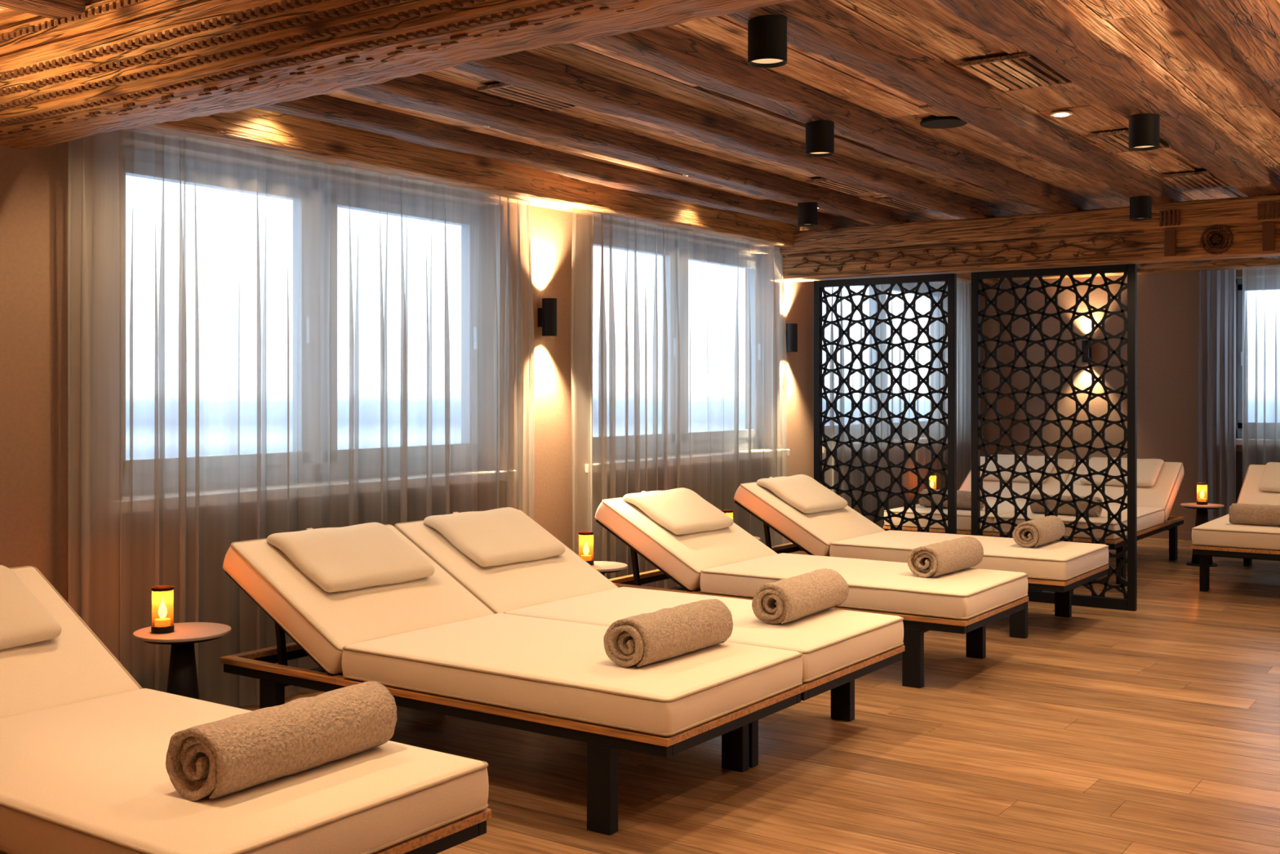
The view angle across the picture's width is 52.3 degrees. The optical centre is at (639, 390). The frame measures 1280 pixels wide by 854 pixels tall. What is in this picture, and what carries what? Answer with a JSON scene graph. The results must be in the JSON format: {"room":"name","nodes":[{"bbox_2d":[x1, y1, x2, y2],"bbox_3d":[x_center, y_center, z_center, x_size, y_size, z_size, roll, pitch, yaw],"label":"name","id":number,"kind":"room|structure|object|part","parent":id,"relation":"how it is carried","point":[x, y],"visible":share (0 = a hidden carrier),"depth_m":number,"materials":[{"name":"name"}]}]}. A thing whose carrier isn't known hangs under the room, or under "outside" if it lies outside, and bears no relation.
{"room":"spa","nodes":[
{"label":"spa","id":0,"kind":"room"},
{"bbox_2d":[0,141,813,601],"bbox_3d":[-0.824,0.050,6.842,0.280,2.500,14.280,0,0,35],"label":"wall","id":1,"kind":"structure","parent":0,"point":[34,183],"depth_m":4.73,"materials":[{"name":"beige paint"}]},
{"bbox_2d":[137,106,799,247],"bbox_3d":[-0.562,-1.083,6.805,0.244,0.209,5.520,0,0,35],"label":"ceiling beam","id":2,"kind":"structure","parent":1,"relation":"attached to","point":[267,131],"depth_m":6.17,"materials":[{"name":"brown wood"}]},
{"bbox_2d":[66,129,534,707],"bbox_3d":[-1.313,0.146,5.732,0.086,2.277,2.582,0,0,35],"label":"sheer curtain","id":3,"kind":"object","parent":2,"relation":"hanging from","point":[261,344],"visible":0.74,"depth_m":5.33,"materials":[{"name":"fabric"}]},
{"bbox_2d":[571,209,786,591],"bbox_3d":[0.310,0.146,8.055,0.082,2.277,2.373,0,0,35],"label":"sheer curtain","id":4,"kind":"object","parent":2,"relation":"hanging from","point":[679,352],"visible":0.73,"depth_m":7.88,"materials":[{"name":"fabric"}]},
{"bbox_2d":[537,297,556,336],"bbox_3d":[-0.494,-0.390,6.978,0.105,0.200,0.080,0,0,35],"label":"wall sconce","id":5,"kind":"object","parent":1,"relation":"attached to","point":[547,314],"visible":1,"depth_m":6.94,"materials":[{"name":"black metal"}]},
{"bbox_2d":[786,323,797,351],"bbox_3d":[1.062,-0.370,9.209,0.105,0.200,0.080,0,0,35],"label":"wall sconce","id":6,"kind":"object","parent":1,"relation":"attached to","point":[791,328],"visible":0.97,"depth_m":9.17,"materials":[{"name":"black metal"}]},
{"bbox_2d":[799,226,999,285],"bbox_3d":[2.204,-1.083,10.771,0.242,0.208,3.790,0,0,35],"label":"trim","id":7,"kind":"structure","parent":1,"relation":"attached to","point":[966,277],"depth_m":11.62,"materials":[{"name":"brown wood"}]},
{"bbox_2d":[822,280,971,529],"bbox_3d":[2.206,0.146,10.776,0.082,2.277,3.201,0,0,35],"label":"sheer curtain","id":8,"kind":"object","parent":7,"relation":"hanging from","point":[923,304],"visible":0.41,"depth_m":10.59,"materials":[{"name":"fabric"}]},
{"bbox_2d":[782,222,1279,283],"bbox_3d":[4.214,-0.854,6.888,7.950,0.199,0.236,0,0,35],"label":"lower timber","id":9,"kind":"object","parent":1,"relation":"attached to","point":[1247,238],"visible":0.8,"depth_m":8.01,"materials":[{"name":"brown wood"}]},
{"bbox_2d":[780,192,1279,253],"bbox_3d":[4.209,-1.012,6.881,7.950,0.173,0.262,0,0,35],"label":"upper timber","id":10,"kind":"object","parent":9,"relation":"on","point":[1238,210],"visible":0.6,"depth_m":8.00,"materials":[{"name":"brown wood"}]},
{"bbox_2d":[786,201,1279,275],"bbox_3d":[3.443,-0.905,7.273,5.925,0.270,0.034,0,0,35],"label":"carving","id":11,"kind":"object","parent":9,"relation":"attached to","point":[1268,228],"visible":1,"depth_m":7.55,"materials":[{"name":"brown wood"}]},
{"bbox_2d":[0,0,1279,225],"bbox_3d":[2.471,-1.236,4.372,8.550,0.148,14.600,0,0,35],"label":"ceiling","id":12,"kind":"structure","parent":0,"point":[1174,45],"depth_m":5.15,"materials":[{"name":"brown wood"}]},
{"bbox_2d":[0,0,796,149],"bbox_3d":[0.970,-1.038,2.247,7.940,0.390,0.503,0,0,35],"label":"timber","id":13,"kind":"object","parent":12,"relation":"attached to","point":[139,20],"visible":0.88,"depth_m":3.52,"materials":[{"name":"brown wood"}]},
{"bbox_2d":[0,0,648,137],"bbox_3d":[-0.089,-0.963,2.834,5.390,0.234,0.270,0,0,35],"label":"carving","id":14,"kind":"object","parent":13,"relation":"attached to","point":[362,4],"visible":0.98,"depth_m":3.48,"materials":[{"name":"brown wood"}]},
{"bbox_2d":[0,0,937,226],"bbox_3d":[-0.026,-1.140,6.114,0.194,0.149,13.980,0,0,35],"label":"ceiling beam","id":15,"kind":"structure","parent":12,"relation":"attached to","point":[412,90],"depth_m":5.72,"materials":[{"name":"brown wood"}]},
{"bbox_2d":[477,83,581,111],"bbox_3d":[-0.395,-1.152,5.097,0.240,0.016,0.450,0,0,35],"label":"ceiling vent","id":16,"kind":"object","parent":12,"relation":"in","point":[508,92],"depth_m":5.11,"materials":[{"name":"brown wood"}]},
{"bbox_2d":[252,93,871,230],"bbox_3d":[-0.435,-1.141,6.400,0.158,0.143,13.980,0,0,35],"label":"ceiling beam","id":17,"kind":"structure","parent":12,"relation":"attached to","point":[313,106],"depth_m":6.13,"materials":[{"name":"brown wood"}]},
{"bbox_2d":[450,49,1144,266],"bbox_3d":[0.433,-1.139,5.794,0.184,0.146,13.980,0,0,35],"label":"ceiling beam","id":18,"kind":"structure","parent":12,"relation":"attached to","point":[524,70],"depth_m":5.39,"materials":[{"name":"brown wood"}]},
{"bbox_2d":[805,177,874,194],"bbox_3d":[1.165,-1.152,7.332,0.240,0.016,0.530,0,0,35],"label":"ceiling vent","id":19,"kind":"object","parent":12,"relation":"in","point":[847,188],"depth_m":7.32,"materials":[{"name":"brown wood"}]},
{"bbox_2d":[573,24,1212,262],"bbox_3d":[0.876,-1.140,5.486,0.197,0.154,13.980,0,0,35],"label":"ceiling beam","id":20,"kind":"structure","parent":12,"relation":"attached to","point":[660,47],"depth_m":5.09,"materials":[{"name":"brown wood"}]},
{"bbox_2d":[873,197,932,211],"bbox_3d":[1.663,-1.152,8.046,0.240,0.016,0.530,0,0,35],"label":"ceiling vent","id":21,"kind":"object","parent":12,"relation":"in","point":[909,206],"depth_m":8.03,"materials":[{"name":"brown wood"}]},
{"bbox_2d":[920,116,966,128],"bbox_3d":[1.311,-1.154,5.628,0.200,0.012,0.200,0,0,35],"label":"ceiling speaker","id":22,"kind":"object","parent":12,"relation":"attached to","point":[943,122],"depth_m":5.61},
{"bbox_2d":[728,0,1279,260],"bbox_3d":[1.327,-1.137,5.171,0.193,0.144,13.980,0,0,35],"label":"ceiling beam","id":23,"kind":"structure","parent":12,"relation":"attached to","point":[820,27],"depth_m":4.79,"materials":[{"name":"brown wood"}]},
{"bbox_2d":[956,53,1069,92],"bbox_3d":[1.365,-1.152,4.736,0.260,0.016,0.480,0,0,35],"label":"ceiling vent","id":24,"kind":"object","parent":12,"relation":"in","point":[1016,72],"depth_m":4.71,"materials":[{"name":"brown wood"}]},
{"bbox_2d":[1050,111,1072,116],"bbox_3d":[1.769,-1.157,5.472,0.090,0.009,0.090,0,0,35],"label":"recessed light","id":25,"kind":"object","parent":12,"relation":"in","point":[1060,113],"visible":1,"depth_m":5.45,"materials":[{"name":"glass"}]},
{"bbox_3d":[1.769,-1.155,5.472,0.056,0.003,0.056,0,0,35],"label":"bulb","id":26,"kind":"part","parent":25,"relation":"part of","materials":[{"name":"beige"}]},
{"bbox_2d":[940,0,1279,197],"bbox_3d":[1.786,-1.141,4.850,0.208,0.145,13.980,0,0,35],"label":"ceiling beam","id":27,"kind":"structure","parent":12,"relation":"attached to","point":[1048,33],"depth_m":4.55,"materials":[{"name":"brown wood"}]},
{"bbox_2d":[1088,129,1168,152],"bbox_3d":[2.261,-1.152,6.020,0.240,0.016,0.480,0,0,35],"label":"ceiling vent","id":28,"kind":"object","parent":12,"relation":"in","point":[1118,140],"depth_m":5.97,"materials":[{"name":"brown wood"}]},
{"bbox_2d":[1161,170,1229,190],"bbox_3d":[3.055,-1.152,7.159,0.240,0.016,0.530,0,0,35],"label":"ceiling vent","id":29,"kind":"object","parent":12,"relation":"in","point":[1206,179],"depth_m":7.12,"materials":[{"name":"brown wood"}]},
{"bbox_2d":[1186,0,1279,93],"bbox_3d":[2.246,-1.140,4.530,0.196,0.146,13.980,0,0,35],"label":"ceiling beam","id":30,"kind":"structure","parent":12,"relation":"attached to","point":[1253,26],"depth_m":3.87,"materials":[{"name":"brown wood"}]},
{"bbox_2d":[237,537,1279,853],"bbox_3d":[2.471,1.365,4.372,8.550,0.130,14.600,0,0,35],"label":"floor","id":31,"kind":"structure","parent":0,"point":[1153,728],"depth_m":4.63,"materials":[{"name":"brown wood"}]},
{"bbox_2d":[133,622,231,699],"bbox_3d":[-1.620,1.075,4.617,0.330,0.450,0.330,0,0,35],"label":"side table","id":32,"kind":"object","parent":31,"relation":"on","point":[182,674],"visible":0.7,"depth_m":4.58,"materials":[{"name":"brown wood"}]},
{"bbox_2d":[151,585,173,633],"bbox_3d":[-1.679,0.771,4.585,0.076,0.157,0.076,0,0,35],"label":"candle lantern","id":33,"kind":"object","parent":32,"relation":"on","point":[162,596],"visible":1,"depth_m":4.55,"materials":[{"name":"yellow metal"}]},
{"bbox_2d":[0,564,491,853],"bbox_3d":[-1.402,0.917,3.301,2.001,0.766,0.826,0,0,35],"label":"lounger","id":34,"kind":"object","parent":31,"relation":"on","point":[83,770],"visible":0.94,"depth_m":2.94,"materials":[{"name":"beige fabric"}]},
{"bbox_2d":[0,564,61,649],"bbox_3d":[-2.005,0.637,3.721,0.366,0.205,0.560,0,0,35],"label":"pillow","id":35,"kind":"object","parent":34,"relation":"on","point":[25,624],"depth_m":3.81,"materials":[{"name":"fabric"}]},
{"bbox_2d":[0,566,139,718],"bbox_3d":[-1.950,0.769,3.683,0.636,0.415,0.826,0,0,35],"label":"cushion","id":36,"kind":"object","parent":34,"relation":"on","point":[50,657],"depth_m":3.79,"materials":[{"name":"beige fabric"}]},
{"bbox_2d":[0,688,488,853],"bbox_3d":[-1.135,0.921,3.115,1.350,0.129,0.825,0,0,35],"label":"seat cushion","id":37,"kind":"object","parent":34,"relation":"on","point":[87,774],"depth_m":2.84,"materials":[{"name":"beige fabric"}]},
{"bbox_2d":[164,681,397,799],"bbox_3d":[-0.795,0.784,2.957,0.175,0.154,0.538,0,0,33],"label":"rolled towel","id":38,"kind":"object","parent":34,"relation":"on","point":[228,755],"visible":1,"depth_m":2.85,"materials":[{"name":"beige fabric"}]},
{"bbox_3d":[-1.399,1.036,3.299,1.970,0.527,0.810,0,0,35],"label":"frame","id":39,"kind":"part","parent":34,"relation":"part of","materials":[{"name":"brown wood"}]},
{"bbox_2d":[220,522,804,835],"bbox_3d":[-0.503,0.917,4.588,2.001,0.766,0.826,0,0,35],"label":"lounger","id":40,"kind":"object","parent":31,"relation":"on","point":[364,602],"visible":0.98,"depth_m":4.34,"materials":[{"name":"beige fabric"}]},
{"bbox_2d":[266,522,434,592],"bbox_3d":[-1.106,0.637,5.009,0.366,0.205,0.560,0,0,35],"label":"pillow","id":41,"kind":"object","parent":40,"relation":"on","point":[369,557],"depth_m":4.91,"materials":[{"name":"fabric"}]},
{"bbox_2d":[222,524,493,671],"bbox_3d":[-1.052,0.769,4.971,0.636,0.415,0.826,0,0,35],"label":"cushion","id":42,"kind":"object","parent":40,"relation":"on","point":[331,590],"depth_m":4.80,"materials":[{"name":"beige fabric"}]},
{"bbox_3d":[-0.501,1.036,4.587,1.970,0.527,0.810,0,0,35],"label":"frame","id":43,"kind":"part","parent":40,"relation":"part of","materials":[{"name":"brown wood"}]},
{"bbox_2d":[341,613,802,733],"bbox_3d":[-0.237,0.921,4.402,1.350,0.129,0.825,0,0,35],"label":"seat cushion","id":44,"kind":"object","parent":40,"relation":"on","point":[548,671],"depth_m":4.12,"materials":[{"name":"beige fabric"}]},
{"bbox_2d":[604,598,733,666],"bbox_3d":[0.103,0.784,4.251,0.172,0.153,0.529,0,0,36],"label":"rolled towel","id":45,"kind":"object","parent":40,"relation":"on","point":[659,635],"visible":1,"depth_m":4.12,"materials":[{"name":"beige fabric"}]},
{"bbox_2d":[591,560,627,575],"bbox_3d":[-0.210,1.075,6.340,0.300,0.450,0.300,0,0,35],"label":"side table","id":46,"kind":"object","parent":31,"relation":"on","point":[602,566],"visible":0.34,"depth_m":6.30,"materials":[{"name":"beige wood"}]},
{"bbox_2d":[578,531,594,564],"bbox_3d":[-0.263,0.771,6.353,0.076,0.157,0.076,0,0,35],"label":"candle lantern","id":47,"kind":"object","parent":46,"relation":"on","point":[585,538],"visible":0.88,"depth_m":6.32,"materials":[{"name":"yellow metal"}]},
{"bbox_2d":[394,506,904,767],"bbox_3d":[-0.029,0.917,5.269,2.001,0.766,0.826,0,0,35],"label":"lounger","id":48,"kind":"object","parent":31,"relation":"on","point":[505,558],"visible":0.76,"depth_m":5.29,"materials":[{"name":"beige fabric"}]},
{"bbox_2d":[423,506,564,566],"bbox_3d":[-0.631,0.637,5.690,0.366,0.205,0.560,0,0,35],"label":"pillow","id":49,"kind":"object","parent":48,"relation":"on","point":[506,536],"depth_m":5.58,"materials":[{"name":"fabric"}]},
{"bbox_2d":[394,510,617,613],"bbox_3d":[-0.577,0.769,5.652,0.636,0.415,0.826,0,0,35],"label":"cushion","id":50,"kind":"object","parent":48,"relation":"on","point":[506,559],"depth_m":5.52,"materials":[{"name":"beige fabric"}]},
{"bbox_2d":[505,586,903,679],"bbox_3d":[0.238,0.921,5.083,1.350,0.129,0.825,0,0,35],"label":"seat cushion","id":51,"kind":"object","parent":48,"relation":"on","point":[833,643],"depth_m":4.90,"materials":[{"name":"beige fabric"}]},
{"bbox_2d":[751,568,848,624],"bbox_3d":[0.618,0.785,4.990,0.173,0.152,0.530,0,0,33],"label":"rolled towel","id":52,"kind":"object","parent":48,"relation":"on","point":[784,601],"visible":1,"depth_m":4.84,"materials":[{"name":"beige fabric"}]},
{"bbox_3d":[-0.026,1.036,5.267,1.970,0.527,0.810,0,0,35],"label":"frame","id":53,"kind":"part","parent":48,"relation":"part of","materials":[{"name":"brown wood"}]},
{"bbox_2d":[595,487,1028,688],"bbox_3d":[0.807,0.917,6.466,2.001,0.766,0.826,0,0,35],"label":"lounger","id":54,"kind":"object","parent":31,"relation":"on","point":[692,543],"visible":0.91,"depth_m":6.33,"materials":[{"name":"beige fabric"}]},
{"bbox_2d":[622,487,733,534],"bbox_3d":[0.204,0.637,6.887,0.366,0.205,0.560,0,0,35],"label":"pillow","id":55,"kind":"object","parent":54,"relation":"on","point":[676,511],"depth_m":6.77,"materials":[{"name":"fabric"}]},
{"bbox_2d":[595,497,777,588],"bbox_3d":[0.258,0.769,6.849,0.636,0.415,0.826,0,0,35],"label":"cushion","id":56,"kind":"object","parent":54,"relation":"on","point":[682,538],"depth_m":6.64,"materials":[{"name":"beige fabric"}]},
{"bbox_3d":[0.809,1.036,6.465,1.970,0.527,0.810,0,0,35],"label":"frame","id":57,"kind":"part","parent":54,"relation":"part of","materials":[{"name":"black metal"}]},
{"bbox_2d":[699,552,1027,619],"bbox_3d":[1.073,0.921,6.280,1.350,0.129,0.825,0,0,35],"label":"seat cushion","id":58,"kind":"object","parent":54,"relation":"on","point":[875,586],"depth_m":6.00,"materials":[{"name":"beige fabric"}]},
{"bbox_2d":[906,536,983,577],"bbox_3d":[1.453,0.787,6.180,0.168,0.148,0.515,0,0,37],"label":"rolled towel","id":59,"kind":"object","parent":54,"relation":"on","point":[949,556],"visible":1,"depth_m":6.03,"materials":[{"name":"beige fabric"}]},
{"bbox_2d":[813,273,956,533],"bbox_3d":[1.605,0.278,8.610,1.000,2.045,0.044,0,0,35],"label":"screen","id":60,"kind":"object","parent":31,"relation":"on","point":[950,279],"visible":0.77,"depth_m":8.57,"materials":[{"name":"black paint"}]},
{"bbox_2d":[733,474,1109,638],"bbox_3d":[1.602,0.917,7.606,2.001,0.766,0.826,0,0,35],"label":"lounger","id":61,"kind":"object","parent":31,"relation":"on","point":[815,520],"visible":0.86,"depth_m":7.51,"materials":[{"name":"beige fabric"}]},
{"bbox_2d":[755,474,847,513],"bbox_3d":[0.999,0.637,8.027,0.366,0.205,0.560,0,0,35],"label":"pillow","id":62,"kind":"object","parent":61,"relation":"on","point":[800,493],"depth_m":7.89,"materials":[{"name":"fabric"}]},
{"bbox_2d":[733,482,884,556],"bbox_3d":[1.053,0.769,7.989,0.636,0.415,0.826,0,0,35],"label":"cushion","id":63,"kind":"object","parent":61,"relation":"on","point":[811,516],"depth_m":7.78,"materials":[{"name":"beige fabric"}]},
{"bbox_3d":[1.605,1.036,7.605,1.970,0.527,0.810,0,0,35],"label":"frame","id":64,"kind":"part","parent":61,"relation":"part of","materials":[{"name":"black metal"}]},
{"bbox_2d":[829,529,1108,581],"bbox_3d":[1.869,0.921,7.420,1.350,0.129,0.825,0,0,35],"label":"seat cushion","id":65,"kind":"object","parent":61,"relation":"on","point":[1054,561],"depth_m":7.20,"materials":[{"name":"beige fabric"}]},
{"bbox_2d":[1013,515,1065,547],"bbox_3d":[2.245,0.790,7.322,0.160,0.142,0.492,0,0,34],"label":"rolled towel","id":66,"kind":"object","parent":61,"relation":"on","point":[1042,531],"visible":1,"depth_m":7.16,"materials":[{"name":"beige fabric"}]},
{"bbox_2d":[883,453,1075,536],"bbox_3d":[2.676,0.917,10.068,0.826,0.766,2.001,0,0,35],"label":"lounger","id":67,"kind":"object","parent":31,"relation":"on","point":[991,483],"visible":0.29,"depth_m":10.36,"materials":[{"name":"beige fabric"}]},
{"bbox_3d":[2.675,1.036,10.065,0.810,0.527,1.970,0,0,35],"label":"frame","id":68,"kind":"part","parent":67,"relation":"part of","materials":[{"name":"brown wood"}]},
{"bbox_2d":[919,488,984,509],"bbox_3d":[2.278,0.794,9.505,0.465,0.133,0.152,0,0,36],"label":"rolled towel","id":69,"kind":"object","parent":67,"relation":"on","point":[963,497],"visible":0.49,"depth_m":9.43,"materials":[{"name":"beige fabric"}]},
{"bbox_2d":[884,498,1030,532],"bbox_3d":[2.490,0.921,9.801,0.825,0.129,1.350,0,0,35],"label":"seat cushion","id":70,"kind":"object","parent":67,"relation":"on","point":[963,515],"depth_m":9.34,"materials":[{"name":"beige fabric"}]},
{"bbox_2d":[959,456,1075,501],"bbox_3d":[3.059,0.769,10.616,0.826,0.415,0.636,0,0,35],"label":"cushion","id":71,"kind":"object","parent":67,"relation":"on","point":[991,483],"depth_m":10.54,"materials":[{"name":"beige fabric"}]},
{"bbox_2d":[980,453,1057,482],"bbox_3d":[3.097,0.637,10.670,0.560,0.205,0.366,0,0,35],"label":"pillow","id":72,"kind":"object","parent":67,"relation":"on","point":[1006,461],"depth_m":10.59,"materials":[{"name":"fabric"}]},
{"bbox_2d":[971,263,1137,610],"bbox_3d":[2.515,0.278,7.975,1.000,2.045,0.044,0,0,35],"label":"screen","id":73,"kind":"object","parent":31,"relation":"on","point":[1129,602],"visible":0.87,"depth_m":7.92,"materials":[{"name":"black paint"}]},
{"bbox_2d":[993,457,1185,584],"bbox_3d":[3.349,0.917,9.598,0.826,0.766,2.001,0,0,35],"label":"lounger","id":74,"kind":"object","parent":31,"relation":"on","point":[1159,481],"visible":0.61,"depth_m":9.86,"materials":[{"name":"beige fabric"}]},
{"bbox_2d":[1029,493,1102,515],"bbox_3d":[2.948,0.794,9.033,0.468,0.134,0.152,0,0,39],"label":"rolled towel","id":75,"kind":"object","parent":74,"relation":"on","point":[1035,507],"visible":0.52,"depth_m":8.97,"materials":[{"name":"beige fabric"}]},
{"bbox_2d":[993,504,1164,539],"bbox_3d":[3.163,0.921,9.332,0.825,0.129,1.350,0,0,35],"label":"seat cushion","id":76,"kind":"object","parent":74,"relation":"on","point":[1150,518],"depth_m":8.99,"materials":[{"name":"beige fabric"}]},
{"bbox_3d":[3.347,1.036,9.596,0.810,0.527,1.970,0,0,35],"label":"frame","id":77,"kind":"part","parent":74,"relation":"part of","materials":[{"name":"black metal"}]},
{"bbox_2d":[1079,457,1164,486],"bbox_3d":[3.769,0.637,10.201,0.560,0.205,0.366,0,0,35],"label":"pillow","id":78,"kind":"object","parent":74,"relation":"on","point":[1150,472],"depth_m":10.12,"materials":[{"name":"fabric"}]},
{"bbox_2d":[1062,460,1183,520],"bbox_3d":[3.732,0.769,10.147,0.826,0.415,0.636,0,0,35],"label":"cushion","id":79,"kind":"object","parent":74,"relation":"on","point":[1158,482],"depth_m":10.03,"materials":[{"name":"beige fabric"}]},
{"bbox_2d":[1180,502,1224,566],"bbox_3d":[4.183,1.075,9.701,0.300,0.450,0.300,0,0,35],"label":"side table","id":80,"kind":"object","parent":31,"relation":"on","point":[1202,514],"visible":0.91,"depth_m":9.66,"materials":[{"name":"brown wood"}]},
{"bbox_2d":[1196,483,1207,504],"bbox_3d":[4.183,0.771,9.701,0.076,0.157,0.076,0,0,35],"label":"candle lantern","id":81,"kind":"object","parent":80,"relation":"on","point":[1202,488],"visible":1,"depth_m":9.67,"materials":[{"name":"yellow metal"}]},
{"bbox_2d":[1191,462,1279,591],"bbox_3d":[4.407,0.917,8.860,0.826,0.766,2.001,0,0,35],"label":"lounger","id":82,"kind":"object","parent":31,"relation":"on","point":[1217,537],"visible":0.88,"depth_m":8.26,"materials":[{"name":"beige fabric"}]},
{"bbox_2d":[1191,514,1279,551],"bbox_3d":[4.221,0.921,8.593,0.825,0.129,1.350,0,0,35],"label":"seat cushion","id":83,"kind":"object","parent":82,"relation":"on","point":[1218,534],"depth_m":8.16,"materials":[{"name":"beige fabric"}]},
{"bbox_3d":[4.405,1.036,8.858,0.810,0.527,1.970,0,0,35],"label":"frame","id":84,"kind":"part","parent":82,"relation":"part of","materials":[{"name":"brown wood"}]},
{"bbox_2d":[1228,502,1279,525],"bbox_3d":[4.008,0.794,8.297,0.464,0.134,0.151,0,0,34],"label":"rolled towel","id":85,"kind":"object","parent":82,"relation":"on","point":[1240,513],"visible":1,"depth_m":8.29,"materials":[{"name":"beige fabric"}]},
{"bbox_2d":[1237,464,1279,505],"bbox_3d":[4.790,0.769,9.409,0.826,0.415,0.636,0,0,35],"label":"cushion","id":86,"kind":"object","parent":82,"relation":"on","point":[1261,482],"depth_m":9.51,"materials":[{"name":"beige fabric"}]},
{"bbox_2d":[1258,462,1279,492],"bbox_3d":[4.827,0.637,9.463,0.560,0.205,0.366,0,0,35],"label":"pillow","id":87,"kind":"object","parent":82,"relation":"on","point":[1269,473],"depth_m":9.52,"materials":[{"name":"fabric"}]},
{"bbox_3d":[0.544,1.075,7.509,0.300,0.450,0.300,0,0,35],"label":"side table","id":88,"kind":"object","parent":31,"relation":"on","visible":0},
{"bbox_2d":[720,509,733,519],"bbox_3d":[0.500,0.771,7.516,0.076,0.157,0.076,0,0,35],"label":"candle lantern","id":89,"kind":"object","parent":88,"relation":"on","point":[730,513],"visible":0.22,"depth_m":7.49,"materials":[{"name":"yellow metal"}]},
{"bbox_3d":[2.408,1.075,10.757,0.260,0.450,0.260,0,0,35],"label":"side table","id":90,"kind":"object","parent":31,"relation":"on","visible":0},
{"bbox_2d":[928,474,936,489],"bbox_3d":[2.408,0.771,10.757,0.076,0.157,0.076,0,0,35],"label":"candle lantern","id":91,"kind":"object","parent":90,"relation":"on","point":[932,479],"visible":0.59,"depth_m":10.72,"materials":[{"name":"yellow glass"}]},
{"bbox_2d":[747,13,786,68],"bbox_3d":[0.372,-1.020,3.801,0.114,0.135,0.114,0,0,35],"label":"ceiling spotlight","id":92,"kind":"object","parent":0,"point":[766,33],"depth_m":3.75,"materials":[{"name":"black metal"}]},
{"bbox_2d":[797,200,817,226],"bbox_3d":[0.969,-1.020,7.542,0.114,0.135,0.114,0,0,35],"label":"ceiling spotlight","id":93,"kind":"object","parent":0,"point":[806,211],"depth_m":7.49,"materials":[{"name":"black metal"}]},
{"bbox_2d":[805,119,834,156],"bbox_3d":[0.727,-1.020,5.272,0.114,0.135,0.114,0,0,35],"label":"ceiling spotlight","id":94,"kind":"object","parent":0,"point":[820,134],"depth_m":5.23,"materials":[{"name":"black metal"}]},
{"bbox_2d":[980,269,1242,532],"bbox_3d":[6.556,0.050,10.228,7.950,2.500,0.280,0,0,35],"label":"wall","id":95,"kind":"structure","parent":0,"point":[1168,304],"depth_m":11.65,"materials":[{"name":"beige paint"}]},
{"bbox_2d":[1081,340,1091,362],"bbox_3d":[4.031,-0.350,11.755,0.080,0.200,0.105,0,0,35],"label":"wall sconce","id":96,"kind":"object","parent":95,"relation":"attached to","point":[1084,343],"visible":0.48,"depth_m":11.72,"materials":[{"name":"black metal"}]},
{"bbox_2d":[997,257,1279,282],"bbox_3d":[6.486,-1.101,9.996,7.600,0.174,0.236,0,0,35],"label":"trim","id":97,"kind":"structure","parent":95,"relation":"attached to","point":[1237,264],"depth_m":11.12,"materials":[{"name":"brown wood"}]},
{"bbox_2d":[1242,267,1279,483],"bbox_3d":[6.676,0.132,9.851,3.924,2.307,0.088,0,0,35],"label":"sheer curtain","id":98,"kind":"object","parent":97,"relation":"hanging from","point":[1260,286],"visible":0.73,"depth_m":10.89,"materials":[{"name":"fabric"}]},
{"bbox_2d":[1146,530,1191,540],"bbox_3d":[6.478,1.265,10.105,7.938,0.070,0.012,0,0,35],"label":"baseboard","id":99,"kind":"structure","parent":95,"relation":"attached to","point":[1185,535],"depth_m":11.35,"materials":[{"name":"beige paint"}]},
{"bbox_2d":[1198,269,1235,521],"bbox_3d":[4.910,0.132,11.084,0.292,2.307,0.095,0,0,35],"label":"curtain","id":100,"kind":"object","parent":95,"relation":"hanging from","point":[1217,288],"visible":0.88,"depth_m":11.08,"materials":[{"name":"grey fabric"}]},
{"bbox_2d":[1235,278,1242,438],"bbox_3d":[6.692,-0.270,10.161,3.850,1.380,0.115,0,0,35],"label":"frame","id":101,"kind":"object","parent":95,"relation":"attached to","point":[1238,281],"visible":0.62,"depth_m":11.21,"materials":[{"name":"black metal"}]},
{"bbox_2d":[1235,451,1242,502],"bbox_3d":[6.581,0.870,10.020,3.830,0.700,0.026,0,0,35],"label":"wall","id":102,"kind":"structure","parent":95,"relation":"in","point":[1238,454],"depth_m":11.06,"materials":[{"name":"brown paint"}]},
{"bbox_2d":[1235,438,1242,444],"bbox_3d":[6.628,0.441,10.069,3.970,0.049,0.200,0,0,35],"label":"sill","id":103,"kind":"structure","parent":95,"relation":"attached to","point":[1238,441],"depth_m":11.04,"materials":[{"name":"stone"}]},
{"bbox_2d":[1129,195,1151,220],"bbox_3d":[2.792,-1.020,7.270,0.114,0.135,0.114,0,0,35],"label":"ceiling spotlight","id":104,"kind":"object","parent":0,"point":[1140,206],"depth_m":7.22,"materials":[{"name":"black metal"}]},
{"bbox_2d":[1128,111,1159,151],"bbox_3d":[1.987,-1.020,5.137,0.114,0.135,0.114,0,0,35],"label":"ceiling spotlight","id":105,"kind":"object","parent":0,"point":[1144,126],"depth_m":5.09,"materials":[{"name":"black metal"}]}
]}

